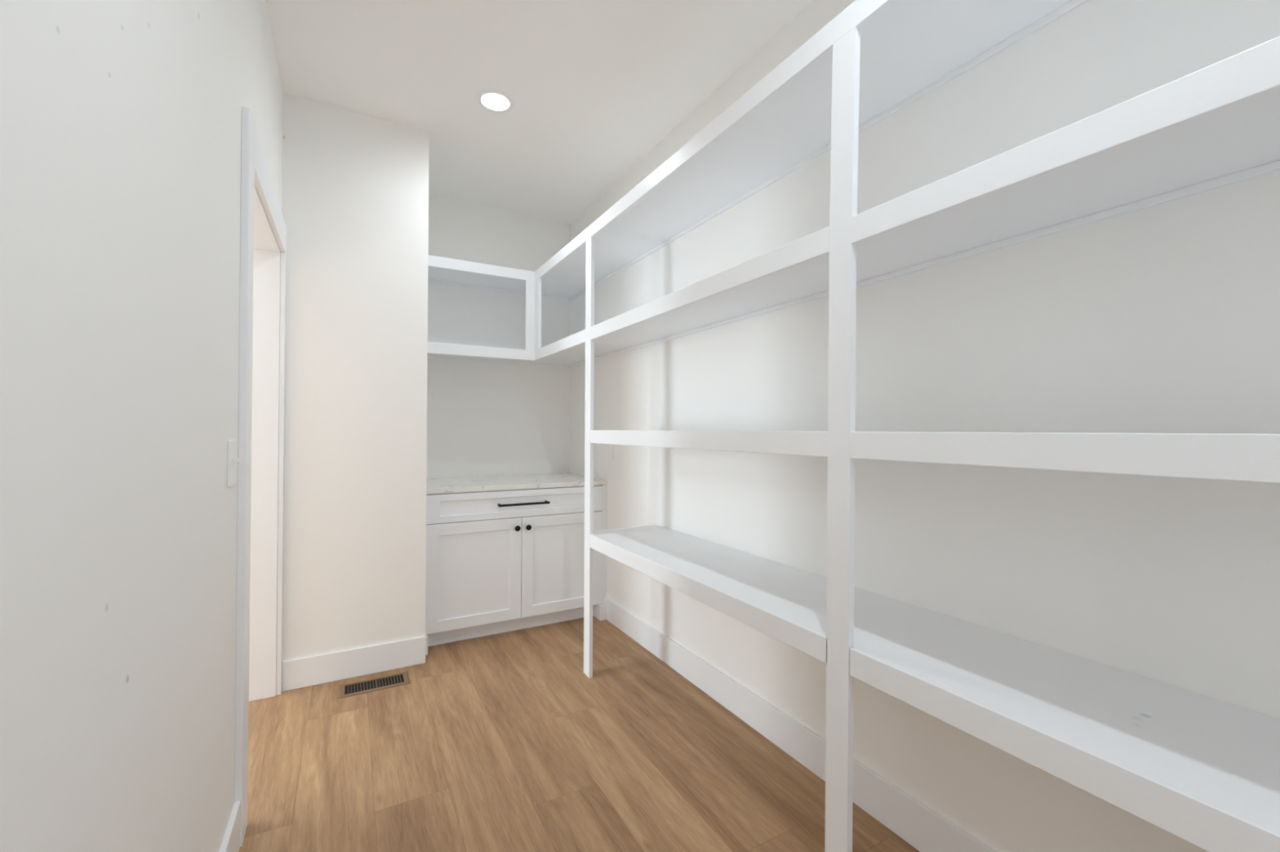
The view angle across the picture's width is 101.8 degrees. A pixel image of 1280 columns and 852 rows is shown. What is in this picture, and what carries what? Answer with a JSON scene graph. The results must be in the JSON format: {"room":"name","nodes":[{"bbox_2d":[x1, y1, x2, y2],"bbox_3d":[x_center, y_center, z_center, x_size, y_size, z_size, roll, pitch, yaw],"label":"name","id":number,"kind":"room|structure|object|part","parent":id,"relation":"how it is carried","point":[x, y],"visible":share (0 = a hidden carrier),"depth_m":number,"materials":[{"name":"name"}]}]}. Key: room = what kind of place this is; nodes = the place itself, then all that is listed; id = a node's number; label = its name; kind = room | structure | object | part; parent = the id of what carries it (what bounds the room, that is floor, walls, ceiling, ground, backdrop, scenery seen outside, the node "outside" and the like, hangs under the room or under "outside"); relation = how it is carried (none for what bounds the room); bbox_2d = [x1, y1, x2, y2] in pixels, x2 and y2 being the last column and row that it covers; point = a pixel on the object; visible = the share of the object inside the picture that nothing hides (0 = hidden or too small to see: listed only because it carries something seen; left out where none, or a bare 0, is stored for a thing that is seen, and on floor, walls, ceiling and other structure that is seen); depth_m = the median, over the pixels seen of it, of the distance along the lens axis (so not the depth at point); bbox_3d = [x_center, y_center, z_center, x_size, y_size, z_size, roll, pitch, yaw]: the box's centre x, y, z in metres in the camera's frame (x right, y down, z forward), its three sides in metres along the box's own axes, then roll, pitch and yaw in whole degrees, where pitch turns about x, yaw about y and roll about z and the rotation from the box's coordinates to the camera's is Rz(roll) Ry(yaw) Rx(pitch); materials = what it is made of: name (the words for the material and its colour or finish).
{"room":"food storage area","nodes":[
{"label":"food storage area","id":0,"kind":"room"},
{"bbox_2d":[0,0,283,851],"bbox_3d":[-0.747,-0.178,0.618,0.125,2.858,4.206,1,-1,-29],"label":"wall","id":1,"kind":"structure","parent":0,"point":[121,120],"depth_m":0.75,"materials":[{"name":"paint"}]},
{"bbox_2d":[218,800,240,851],"bbox_3d":[-0.432,1.179,0.177,0.016,0.141,3.142,1,-1,-29],"label":"baseboard","id":2,"kind":"structure","parent":1,"relation":"attached to","point":[231,840],"depth_m":1.47,"materials":[{"name":"wood"}]},
{"bbox_2d":[226,440,239,487],"bbox_3d":[-1.137,0.103,1.461,0.021,0.128,0.090,1,-1,-29],"label":"light switch","id":3,"kind":"object","parent":1,"relation":"attached to","point":[232,460],"visible":1,"depth_m":1.44,"materials":[{"name":"white plastic"}]},
{"bbox_3d":[-1.143,0.103,1.457,0.005,0.128,0.090,1,-1,-29],"label":"plate","id":4,"kind":"part","parent":3,"relation":"part of","materials":[{"name":"white plastic"}]},
{"bbox_2d":[234,106,286,847],"bbox_3d":[-1.506,0.150,1.992,0.144,2.217,1.063,1,-1,-29],"label":"trim","id":5,"kind":"structure","parent":1,"relation":"attached to","point":[263,229],"depth_m":2.39,"materials":[{"name":"wood"}]},
{"bbox_3d":[-1.447,-0.891,2.030,0.019,0.134,1.063,0,-1,-29],"label":"head casing","id":6,"kind":"part","parent":5,"relation":"part of","materials":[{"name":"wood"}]},
{"bbox_3d":[-1.701,0.220,2.467,0.019,2.083,0.043,0,-1,-29],"label":"casing","id":7,"kind":"part","parent":5,"relation":"part of","materials":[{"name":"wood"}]},
{"bbox_2d":[281,93,429,661],"bbox_3d":[-1.711,-0.163,3.014,0.780,2.858,0.917,1,-1,-29],"label":"wall","id":8,"kind":"structure","parent":0,"point":[355,189],"depth_m":2.63,"materials":[{"name":"paint"}]},
{"bbox_2d":[281,635,425,691],"bbox_3d":[-1.426,1.194,2.632,0.636,0.141,0.014,1,-1,-29],"label":"baseboard","id":9,"kind":"structure","parent":8,"relation":"attached to","point":[300,673],"depth_m":2.61,"materials":[{"name":"wood"}]},
{"bbox_2d":[426,195,570,478],"bbox_3d":[-1.073,-0.154,3.838,1.137,2.858,0.100,1,-1,-29],"label":"wall","id":10,"kind":"structure","parent":0,"point":[484,419],"depth_m":3.79,"materials":[{"name":"paint"}]},
{"bbox_2d":[264,0,813,224],"bbox_3d":[-2.276,-1.660,1.028,6.200,0.100,6.600,1,-1,-29],"label":"ceiling","id":11,"kind":"structure","parent":0,"point":[594,86],"depth_m":2.35,"materials":[{"name":"paint"}]},
{"bbox_2d":[475,88,515,113],"bbox_3d":[-0.709,-1.589,2.551,0.188,0.005,0.188,1,-1,-29],"label":"recessed light","id":12,"kind":"object","parent":11,"relation":"in","point":[493,100],"visible":1,"depth_m":2.54,"materials":[{"name":"white plastic"}]},
{"bbox_2d":[480,93,509,110],"bbox_3d":[-0.709,-1.589,2.551,0.134,0.003,0.134,0,-1,-29],"label":"diffuser","id":13,"kind":"object","parent":12,"relation":"attached to","point":[489,101],"depth_m":2.55,"materials":[{"name":"white plastic"}]},
{"bbox_2d":[239,616,919,851],"bbox_3d":[-2.288,1.298,1.005,6.200,0.100,6.600,1,-1,-29],"label":"floor","id":14,"kind":"structure","parent":0,"point":[503,742],"depth_m":1.94,"materials":[{"name":"brown wood"}]},
{"bbox_2d":[338,671,410,698],"bbox_3d":[-1.295,1.261,2.542,0.305,0.005,0.142,1,-1,-29],"label":"floor vent","id":15,"kind":"object","parent":14,"relation":"in","point":[360,687],"visible":1,"depth_m":2.54,"materials":[{"name":"brown metal"}]},
{"bbox_2d":[425,484,607,655],"bbox_3d":[-0.874,0.831,3.467,1.135,0.884,0.731,1,-1,-29],"label":"base cabinet","id":16,"kind":"object","parent":14,"relation":"on","point":[498,562],"visible":0.91,"depth_m":3.15,"materials":[{"name":"paint"}]},
{"bbox_3d":[-0.967,0.864,3.053,0.545,0.613,0.020,0,-1,-29],"label":"door","id":17,"kind":"part","parent":16,"relation":"part of","materials":[{"name":"paint"}]},
{"bbox_3d":[-0.969,0.864,3.057,0.413,0.489,0.010,0,-1,-29],"label":"panel","id":18,"kind":"part","parent":16,"relation":"part of","materials":[{"name":"paint"}]},
{"bbox_3d":[-0.731,0.474,3.192,0.946,0.092,0.010,0,-1,-29],"label":"panel","id":19,"kind":"part","parent":16,"relation":"part of","materials":[{"name":"paint"}]},
{"bbox_3d":[-0.729,0.474,3.188,1.086,0.164,0.020,0,-1,-29],"label":"drawer","id":20,"kind":"part","parent":16,"relation":"part of","materials":[{"name":"paint"}]},
{"bbox_2d":[426,472,607,494],"bbox_3d":[-0.881,0.374,3.486,1.136,0.029,0.694,1,-1,-29],"label":"countertop","id":21,"kind":"structure","parent":16,"relation":"on","point":[502,482],"depth_m":3.33,"materials":[{"name":"stone"}]},
{"bbox_3d":[-0.743,0.619,3.151,0.034,0.034,0.032,0,-1,-29],"label":"knob","id":22,"kind":"part","parent":16,"relation":"part of","materials":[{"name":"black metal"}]},
{"bbox_3d":[-0.706,0.474,3.172,0.313,0.017,0.050,0,-1,-29],"label":"drawer pull","id":23,"kind":"part","parent":16,"relation":"part of","materials":[{"name":"black metal"}]},
{"bbox_3d":[-0.683,0.620,3.184,0.034,0.034,0.032,0,-1,-29],"label":"knob","id":24,"kind":"part","parent":16,"relation":"part of","materials":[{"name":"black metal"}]},
{"bbox_3d":[-0.494,0.868,3.323,0.406,0.489,0.010,0,-1,-29],"label":"panel","id":25,"kind":"part","parent":16,"relation":"part of","materials":[{"name":"paint"}]},
{"bbox_3d":[-0.491,0.868,3.319,0.538,0.613,0.020,0,-1,-29],"label":"door","id":26,"kind":"part","parent":16,"relation":"part of","materials":[{"name":"paint"}]},
{"bbox_2d":[427,0,1279,851],"bbox_3d":[0.172,0.115,1.606,1.136,2.295,5.008,1,-1,-29],"label":"shelving","id":27,"kind":"object","parent":14,"relation":"on","point":[1204,771],"visible":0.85,"depth_m":1.27,"materials":[{"name":"wood"}]},
{"bbox_3d":[-1.117,-0.489,3.491,0.716,0.018,0.465,0,-1,-29],"label":"shelf","id":28,"kind":"part","parent":27,"relation":"part of","materials":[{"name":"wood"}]},
{"bbox_3d":[-1.115,-1.013,3.495,0.716,0.018,0.465,0,-1,-29],"label":"shelf","id":29,"kind":"part","parent":27,"relation":"part of","materials":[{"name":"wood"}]},
{"bbox_3d":[-0.726,-0.727,3.434,0.056,0.458,0.018,0,-1,-29],"label":"corner post","id":30,"kind":"part","parent":27,"relation":"part of","materials":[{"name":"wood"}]},
{"bbox_3d":[-0.673,-0.727,3.415,0.018,0.458,0.104,0,-1,-29],"label":"corner post","id":31,"kind":"part","parent":27,"relation":"part of","materials":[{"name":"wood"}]},
{"bbox_3d":[-0.260,0.154,2.663,0.018,2.230,0.071,0,-1,-29],"label":"post","id":32,"kind":"part","parent":27,"relation":"part of","materials":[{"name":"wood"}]},
{"bbox_3d":[0.489,-1.020,1.790,0.420,0.018,5.008,0,-1,-29],"label":"shelf","id":33,"kind":"part","parent":27,"relation":"part of","materials":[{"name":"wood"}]},
{"bbox_3d":[0.504,0.147,1.296,0.018,2.230,0.090,0,-1,-29],"label":"post","id":34,"kind":"part","parent":27,"relation":"part of","materials":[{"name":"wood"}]},
{"bbox_3d":[0.487,-0.496,1.786,0.420,0.018,5.008,0,-1,-29],"label":"shelf","id":35,"kind":"part","parent":27,"relation":"part of","materials":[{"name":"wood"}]},
{"bbox_3d":[0.806,0.549,1.198,0.420,0.018,3.682,0,-1,-29],"label":"shelf","id":36,"kind":"part","parent":27,"relation":"part of","materials":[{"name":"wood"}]},
{"bbox_2d":[568,0,1279,851],"bbox_3d":[0.716,-0.161,1.904,0.100,2.858,5.223,1,-1,-29],"label":"wall","id":37,"kind":"structure","parent":0,"point":[1164,317],"depth_m":1.37,"materials":[{"name":"paint"}]},
{"bbox_2d":[608,444,613,459],"bbox_3d":[-0.192,0.161,3.415,0.007,0.116,0.072,1,-1,-29],"label":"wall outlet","id":38,"kind":"object","parent":37,"relation":"attached to","point":[611,446],"visible":0.86,"depth_m":3.40,"materials":[{"name":"white plastic"}]},
{"bbox_2d":[604,596,996,851],"bbox_3d":[0.661,1.197,1.865,0.014,0.141,5.023,1,-1,-29],"label":"baseboard","id":39,"kind":"structure","parent":37,"relation":"attached to","point":[920,826],"depth_m":1.94,"materials":[{"name":"wood"}]}
]}

